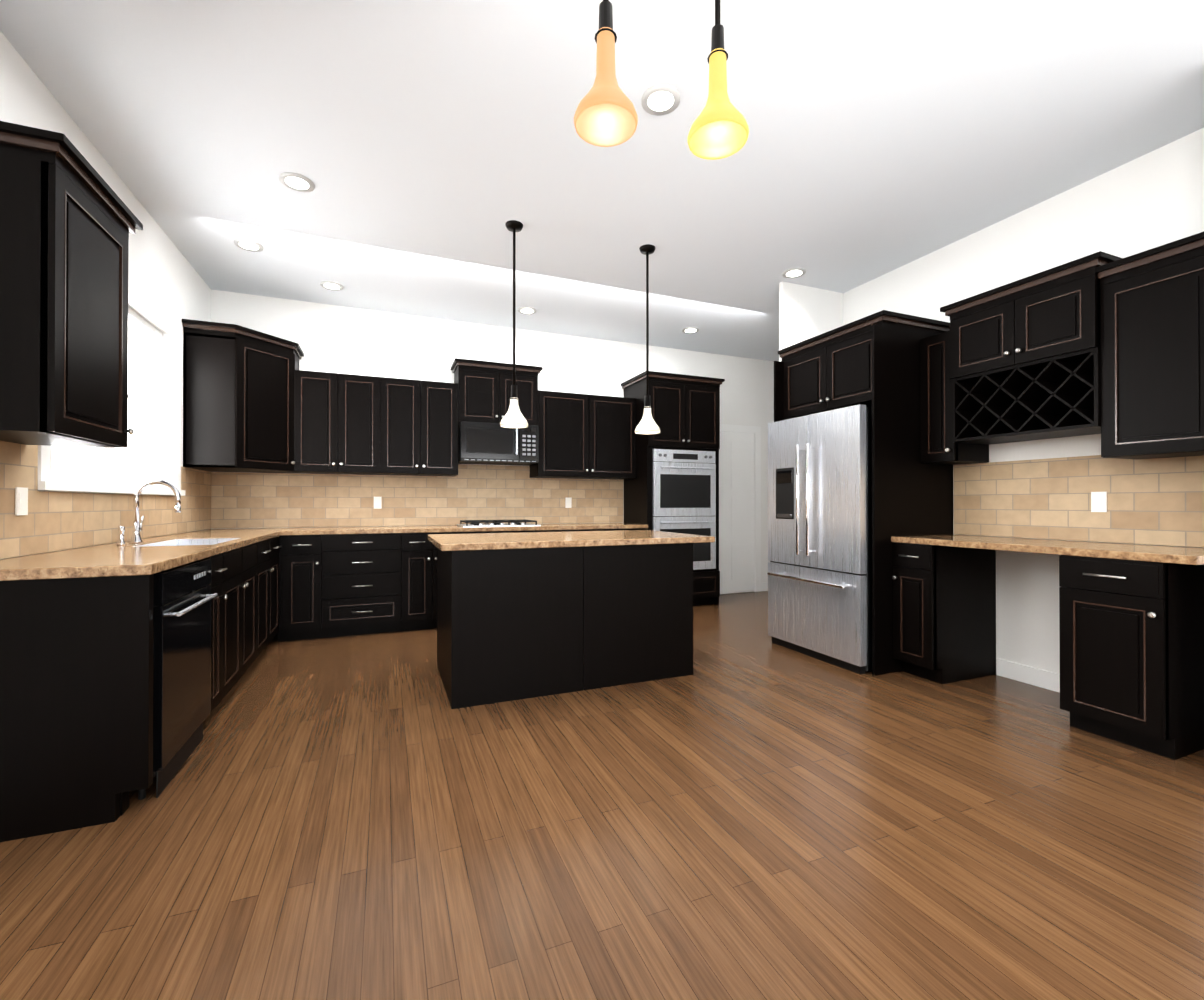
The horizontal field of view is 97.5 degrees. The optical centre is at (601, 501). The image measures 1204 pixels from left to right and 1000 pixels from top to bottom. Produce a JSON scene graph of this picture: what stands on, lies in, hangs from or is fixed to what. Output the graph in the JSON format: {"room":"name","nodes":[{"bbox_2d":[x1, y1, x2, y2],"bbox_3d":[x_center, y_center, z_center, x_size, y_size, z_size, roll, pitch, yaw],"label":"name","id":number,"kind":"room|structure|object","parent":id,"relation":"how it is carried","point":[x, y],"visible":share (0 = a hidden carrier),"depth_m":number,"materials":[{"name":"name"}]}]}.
{"room":"kitchen","nodes":[
{"label":"kitchen","id":0,"kind":"room"},
{"bbox_2d":[0,31,210,558],"bbox_3d":[-1.887,-0.366,0.598,0.200,3.020,8.620,0,0,-22],"label":"wall","id":1,"kind":"structure","parent":0,"point":[164,275],"depth_m":3.27,"materials":[{"name":"white paint"}]},
{"bbox_2d":[0,441,211,558],"bbox_3d":[-2.822,-0.016,3.152,0.008,0.496,3.140,0,0,-22],"label":"tile backsplash","id":2,"kind":"structure","parent":1,"relation":"attached to","point":[54,521],"depth_m":2.60,"materials":[{"name":"tile"}]},
{"bbox_2d":[15,487,27,514],"bbox_3d":[-2.421,0.001,2.204,0.009,0.116,0.070,0,0,-22],"label":"electrical outlet","id":3,"kind":"object","parent":2,"relation":"attached to","point":[21,500],"visible":1,"depth_m":2.19,"materials":[{"name":"white plastic"}]},
{"bbox_2d":[38,280,184,495],"bbox_3d":[-2.874,-0.675,3.102,0.195,1.260,1.760,0,0,-22],"label":"window","id":4,"kind":"structure","parent":1,"relation":"in","point":[157,324],"depth_m":3.77,"materials":[{"name":"white"}]},
{"bbox_2d":[211,289,773,593],"bbox_3d":[-0.416,-0.342,5.968,7.000,3.020,0.200,0,0,-22],"label":"wall","id":5,"kind":"structure","parent":0,"point":[327,338],"depth_m":5.50,"materials":[{"name":"white paint"}]},
{"bbox_2d":[232,333,295,464],"bbox_3d":[-2.763,-0.799,4.345,0.362,0.958,0.362,0,0,-22],"label":"upper cabinet","id":6,"kind":"object","parent":5,"relation":"attached to","point":[254,401],"depth_m":4.31,"materials":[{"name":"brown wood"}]},
{"bbox_2d":[212,464,622,528],"bbox_3d":[-1.590,-0.069,5.371,3.972,0.623,0.009,0,0,-22],"label":"tile backsplash","id":7,"kind":"structure","parent":5,"relation":"attached to","point":[478,492],"depth_m":5.23,"materials":[{"name":"tile"}]},
{"bbox_2d":[374,497,381,508],"bbox_3d":[-2.176,0.014,5.118,0.070,0.116,0.009,0,0,-22],"label":"electrical outlet","id":8,"kind":"object","parent":7,"relation":"attached to","point":[377,502],"visible":1,"depth_m":5.12,"materials":[{"name":"white plastic"}]},
{"bbox_2d":[565,498,571,507],"bbox_3d":[-0.372,0.017,5.859,0.070,0.116,0.009,0,0,-22],"label":"electrical outlet","id":9,"kind":"object","parent":7,"relation":"attached to","point":[568,502],"visible":1,"depth_m":5.85,"materials":[{"name":"white plastic"}]},
{"bbox_2d":[458,421,538,465],"bbox_3d":[-1.058,-0.573,5.333,0.760,0.376,0.479,0,0,-22],"label":"over-the-range microwave","id":10,"kind":"object","parent":5,"relation":"attached to","point":[486,443],"visible":1,"depth_m":5.16,"materials":[{"name":"black metal"}]},
{"bbox_2d":[719,424,760,593],"bbox_3d":[1.596,0.101,6.673,1.000,2.140,0.020,0,0,-22],"label":"door","id":11,"kind":"structure","parent":5,"relation":"attached to","point":[740,509],"depth_m":6.74,"materials":[{"name":"white wood"}]},
{"bbox_2d":[761,582,767,590],"bbox_3d":[2.367,1.117,6.989,0.670,0.110,0.015,0,0,-22],"label":"baseboard","id":12,"kind":"structure","parent":5,"relation":"attached to","point":[764,586],"depth_m":6.88,"materials":[{"name":"white"}]},
{"bbox_2d":[0,591,1203,999],"bbox_3d":[1.258,1.199,1.882,7.000,0.100,9.020,0,0,-22],"label":"floor","id":13,"kind":"structure","parent":0,"point":[748,809],"depth_m":1.74,"materials":[{"name":"brown wood"}]},
{"bbox_2d":[0,556,211,841],"bbox_3d":[-2.092,0.711,2.173,0.618,0.880,0.780,0,0,-22],"label":"base cabinet","id":14,"kind":"object","parent":13,"relation":"on","point":[76,703],"depth_m":1.85,"materials":[{"name":"black wood"}]},
{"bbox_2d":[0,528,283,580],"bbox_3d":[-2.405,0.253,2.960,0.633,0.038,2.520,0,0,-22],"label":"countertop","id":15,"kind":"structure","parent":14,"relation":"on","point":[111,559],"depth_m":2.16,"materials":[{"name":"beige stone"}]},
{"bbox_2d":[117,479,180,544],"bbox_3d":[-2.511,0.055,2.938,0.234,0.358,0.264,0,0,-22],"label":"faucet","id":16,"kind":"object","parent":15,"relation":"on","point":[136,534],"visible":1,"depth_m":2.96,"materials":[{"name":"silver metal"}]},
{"bbox_2d":[132,538,238,546],"bbox_3d":[-2.393,0.347,3.078,0.362,0.216,0.672,0,0,-22],"label":"sink basin","id":17,"kind":"object","parent":15,"relation":"in","point":[180,542],"visible":0.02,"depth_m":3.34,"materials":[{"name":"white ceramic"}]},
{"bbox_2d":[138,558,217,799],"bbox_3d":[-2.059,0.715,2.208,0.629,0.872,0.614,0,0,-22],"label":"dishwasher","id":18,"kind":"object","parent":13,"relation":"on","point":[183,596],"visible":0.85,"depth_m":2.21,"materials":[{"name":"black metal"}]},
{"bbox_2d":[212,548,239,710],"bbox_3d":[-2.248,0.713,2.617,0.666,0.880,0.280,0,0,-22],"label":"base cabinet","id":19,"kind":"object","parent":13,"relation":"on","point":[226,565],"depth_m":2.85,"materials":[{"name":"black wood"}]},
{"bbox_2d":[240,541,263,676],"bbox_3d":[-2.430,0.715,3.061,0.666,0.880,0.920,0,0,-22],"label":"base cabinet","id":20,"kind":"object","parent":13,"relation":"on","point":[251,556],"depth_m":3.42,"materials":[{"name":"black wood"}]},
{"bbox_2d":[264,535,291,648],"bbox_3d":[-2.710,0.718,3.799,0.708,0.880,0.898,0,0,-22],"label":"base cabinet","id":21,"kind":"object","parent":13,"relation":"on","point":[277,550],"depth_m":4.27,"materials":[{"name":"black wood"}]},
{"bbox_2d":[292,535,327,640],"bbox_3d":[-2.592,0.722,4.604,0.378,0.880,0.658,0,0,-22],"label":"base cabinet","id":22,"kind":"object","parent":13,"relation":"on","point":[309,552],"depth_m":4.37,"materials":[{"name":"black wood"}]},
{"bbox_2d":[328,532,471,637],"bbox_3d":[-1.925,0.723,4.898,1.260,0.880,0.621,0,0,-22],"label":"base cabinet","id":23,"kind":"object","parent":13,"relation":"on","point":[384,582],"depth_m":4.58,"materials":[{"name":"black wood"}]},
{"bbox_2d":[199,523,647,534],"bbox_3d":[-1.470,0.263,5.079,3.974,0.038,0.637,0,0,-22],"label":"countertop","id":24,"kind":"structure","parent":23,"relation":"on","point":[566,526],"depth_m":4.87,"materials":[{"name":"beige stone"}]},
{"bbox_2d":[457,519,540,526],"bbox_3d":[-1.038,0.218,5.267,0.740,0.052,0.500,0,0,-22],"label":"gas cooktop","id":25,"kind":"object","parent":24,"relation":"in","point":[476,523],"visible":1,"depth_m":5.10,"materials":[{"name":"silver metal"}]},
{"bbox_2d":[472,530,551,533],"bbox_3d":[-1.032,0.724,5.265,0.910,0.880,0.621,0,0,-22],"label":"base cabinet","id":26,"kind":"object","parent":13,"relation":"on","point":[533,530],"depth_m":5.01,"materials":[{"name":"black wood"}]},
{"bbox_2d":[437,546,596,708],"bbox_3d":[-0.617,0.717,3.504,0.840,0.880,0.903,0,0,-22],"label":"base cabinet","id":27,"kind":"object","parent":13,"relation":"on","point":[517,624],"depth_m":3.09,"materials":[{"name":"black wood"}]},
{"bbox_2d":[428,530,714,550],"bbox_3d":[-0.245,0.256,3.652,1.760,0.038,0.990,0,0,-22],"label":"countertop","id":28,"kind":"structure","parent":27,"relation":"on","point":[473,541],"depth_m":3.34,"materials":[{"name":"beige stone"}]},
{"bbox_2d":[552,528,647,531],"bbox_3d":[-0.178,0.726,5.615,1.176,0.880,0.621,0,0,-22],"label":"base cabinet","id":29,"kind":"object","parent":13,"relation":"on","point":[633,528],"depth_m":5.35,"materials":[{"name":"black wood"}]},
{"bbox_2d":[597,543,692,687],"bbox_3d":[0.049,0.718,3.778,0.840,0.880,0.903,0,0,-22],"label":"base cabinet","id":30,"kind":"object","parent":13,"relation":"on","point":[645,592],"depth_m":3.38,"materials":[{"name":"black wood"}]},
{"bbox_2d":[621,371,724,605],"bbox_3d":[0.792,-0.097,5.998,0.976,2.530,0.656,0,0,-22],"label":"tall cabinet","id":31,"kind":"object","parent":13,"relation":"on","point":[685,410],"visible":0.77,"depth_m":5.77,"materials":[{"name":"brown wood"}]},
{"bbox_2d":[652,449,715,569],"bbox_3d":[0.807,0.098,5.963,0.770,1.300,0.656,0,0,-22],"label":"double wall oven","id":32,"kind":"object","parent":31,"relation":"in","point":[684,491],"visible":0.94,"depth_m":5.72,"materials":[{"name":"silver metal"}]},
{"bbox_2d":[767,404,871,673],"bbox_3d":[1.874,0.259,4.057,0.872,1.800,0.910,0,0,-22],"label":"refrigerator","id":33,"kind":"object","parent":13,"relation":"on","point":[819,573],"visible":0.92,"depth_m":3.79,"materials":[{"name":"silver metal"}]},
{"bbox_2d":[774,310,952,675],"bbox_3d":[1.988,-0.051,4.083,0.778,2.420,1.016,0,0,-22],"label":"tall cabinet","id":34,"kind":"object","parent":13,"relation":"on","point":[873,361],"visible":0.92,"depth_m":3.63,"materials":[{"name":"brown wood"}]},
{"bbox_2d":[892,542,919,676],"bbox_3d":[2.294,0.717,3.541,0.621,0.880,0.280,0,0,-22],"label":"base cabinet","id":35,"kind":"object","parent":13,"relation":"on","point":[906,556],"depth_m":3.46,"materials":[{"name":"black wood"}]},
{"bbox_2d":[920,544,995,683],"bbox_3d":[2.475,0.715,3.102,0.621,0.880,0.790,0,0,-22],"label":"base cabinet","id":36,"kind":"object","parent":13,"relation":"on","point":[958,584],"depth_m":3.39,"materials":[{"name":"black wood"}]},
{"bbox_2d":[1059,555,1203,759],"bbox_3d":[2.676,0.713,2.612,0.621,0.880,0.390,0,0,-22],"label":"base cabinet","id":37,"kind":"object","parent":13,"relation":"on","point":[1131,652],"depth_m":2.43,"materials":[{"name":"black wood"}]},
{"bbox_2d":[891,534,1203,564],"bbox_3d":[2.510,0.253,3.001,0.633,0.038,1.448,0,0,-22],"label":"countertop","id":38,"kind":"structure","parent":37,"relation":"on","point":[1169,554],"depth_m":2.73,"materials":[{"name":"beige stone"}]},
{"bbox_2d":[0,0,1203,360],"bbox_3d":[1.258,-1.921,1.896,7.000,0.100,9.020,0,0,-22],"label":"ceiling","id":39,"kind":"structure","parent":0,"point":[428,148],"depth_m":2.69,"materials":[{"name":"white paint"}]},
{"bbox_2d":[234,238,262,251],"bbox_3d":[-2.562,-1.857,3.829,0.180,0.010,0.180,0,0,-22],"label":"recessed light","id":40,"kind":"object","parent":39,"relation":"in","point":[248,245],"visible":1,"depth_m":3.82,"materials":[{"name":"white"}]},
{"bbox_2d":[279,172,314,191],"bbox_3d":[-1.779,-1.860,3.081,0.180,0.010,0.180,0,0,-22],"label":"recessed light","id":41,"kind":"object","parent":39,"relation":"in","point":[296,182],"visible":0.98,"depth_m":3.07,"materials":[{"name":"white"}]},
{"bbox_2d":[320,281,342,290],"bbox_3d":[-2.325,-1.854,4.543,0.180,0.010,0.180,0,0,-22],"label":"recessed light","id":42,"kind":"object","parent":39,"relation":"in","point":[331,285],"visible":0.98,"depth_m":4.54,"materials":[{"name":"white"}]},
{"bbox_2d":[500,220,527,427],"bbox_3d":[-0.591,-1.183,3.554,0.190,1.360,0.190,0,0,-22],"label":"pendant light","id":43,"kind":"object","parent":39,"relation":"hanging from","point":[513,417],"visible":1,"depth_m":3.54,"materials":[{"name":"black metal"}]},
{"bbox_2d":[518,307,536,313],"bbox_3d":[-0.726,-1.851,5.123,0.180,0.010,0.180,0,0,-22],"label":"recessed light","id":44,"kind":"object","parent":39,"relation":"in","point":[526,310],"visible":1,"depth_m":5.13,"materials":[{"name":"white"}]},
{"bbox_2d":[574,0,637,146],"bbox_3d":[0.011,-1.499,1.587,0.194,0.744,0.194,0,0,-22],"label":"pendant light","id":45,"kind":"object","parent":39,"relation":"hanging from","point":[605,115],"visible":1,"depth_m":1.57,"materials":[{"name":"orange glass"}]},
{"bbox_2d":[635,244,659,434],"bbox_3d":[0.334,-1.181,3.880,0.190,1.360,0.190,0,0,-22],"label":"pendant light","id":46,"kind":"object","parent":39,"relation":"hanging from","point":[647,425],"visible":1,"depth_m":3.87,"materials":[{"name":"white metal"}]},
{"bbox_2d":[641,84,679,115],"bbox_3d":[0.273,-1.863,2.453,0.180,0.010,0.180,0,0,-22],"label":"recessed light","id":47,"kind":"object","parent":39,"relation":"in","point":[660,99],"visible":1,"depth_m":2.45,"materials":[{"name":"grey"}]},
{"bbox_2d":[682,327,698,332],"bbox_3d":[0.958,-1.848,5.707,0.180,0.010,0.180,0,0,-22],"label":"recessed light","id":48,"kind":"object","parent":39,"relation":"in","point":[690,330],"visible":0.98,"depth_m":5.70,"materials":[{"name":"grey"}]},
{"bbox_2d":[687,0,748,159],"bbox_3d":[0.381,-1.529,1.739,0.200,0.684,0.200,0,0,-22],"label":"pendant light","id":49,"kind":"object","parent":39,"relation":"hanging from","point":[719,128],"visible":1,"depth_m":1.73,"materials":[{"name":"yellow frosted glass"},{"name":"dark bronze metal"}]},
{"bbox_2d":[782,268,805,277],"bbox_3d":[1.562,-1.855,4.290,0.180,0.010,0.180,0,0,-22],"label":"recessed light","id":50,"kind":"object","parent":39,"relation":"in","point":[793,272],"visible":1,"depth_m":4.28,"materials":[{"name":"grey"}]},
{"bbox_2d":[779,281,842,360],"bbox_3d":[1.832,-0.348,4.600,0.680,3.020,0.040,0,0,-22],"label":"wall","id":51,"kind":"structure","parent":0,"point":[806,312],"depth_m":4.55,"materials":[{"name":"white paint"}]},
{"bbox_2d":[843,128,1203,673],"bbox_3d":[3.350,-0.352,3.904,1.600,3.020,2.480,0,0,-22],"label":"wall","id":52,"kind":"structure","parent":0,"point":[1150,200],"depth_m":3.28,"materials":[{"name":"white paint"}]},
{"bbox_2d":[944,364,1003,443],"bbox_3d":[2.442,-0.611,3.399,0.280,0.426,0.221,0,0,-22],"label":"wine rack","id":53,"kind":"object","parent":52,"relation":"attached to","point":[965,414],"depth_m":3.40,"materials":[{"name":"black wood"}]},
{"bbox_2d":[984,356,1043,439],"bbox_3d":[2.516,-0.612,3.218,0.280,0.426,0.190,0,0,-22],"label":"wine rack","id":54,"kind":"object","parent":52,"relation":"attached to","point":[1001,377],"depth_m":3.19,"materials":[{"name":"black wood"}]},
{"bbox_2d":[996,658,1059,692],"bbox_3d":[2.756,1.100,3.216,0.013,0.110,0.650,0,0,-22],"label":"baseboard","id":55,"kind":"structure","parent":52,"relation":"attached to","point":[1042,678],"depth_m":3.34,"materials":[{"name":"white wood"}]},
{"bbox_2d":[1020,348,1083,435],"bbox_3d":[2.585,-0.613,3.050,0.280,0.426,0.190,0,0,-22],"label":"wine rack","id":56,"kind":"object","parent":52,"relation":"attached to","point":[1037,369],"depth_m":3.02,"materials":[{"name":"black wood"}]},
{"bbox_2d":[954,455,1203,547],"bbox_3d":[2.797,-0.016,3.126,0.008,0.496,1.425,0,0,-22],"label":"tile backsplash","id":57,"kind":"structure","parent":52,"relation":"attached to","point":[1157,501],"depth_m":3.08,"materials":[{"name":"tile"}]},
{"bbox_2d":[1091,492,1106,511],"bbox_3d":[2.834,0.004,3.009,0.009,0.116,0.070,0,0,-22],"label":"electrical outlet","id":58,"kind":"object","parent":57,"relation":"attached to","point":[1098,501],"visible":1,"depth_m":3.01,"materials":[{"name":"white plastic"}]},
{"bbox_2d":[1056,336,1135,431],"bbox_3d":[2.660,-0.613,2.868,0.280,0.426,0.221,0,0,-22],"label":"wine rack","id":59,"kind":"object","parent":52,"relation":"attached to","point":[1109,348],"depth_m":2.74,"materials":[{"name":"black wood"}]},
{"label":"outside","id":60,"kind":"structure","parent":0,"visible":0},
{"bbox_2d":[52,319,141,480],"bbox_3d":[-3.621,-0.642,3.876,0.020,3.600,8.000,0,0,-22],"label":"window","id":61,"kind":"structure","parent":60,"point":[74,460],"depth_m":4.17,"materials":[{"name":"white"}]}
]}

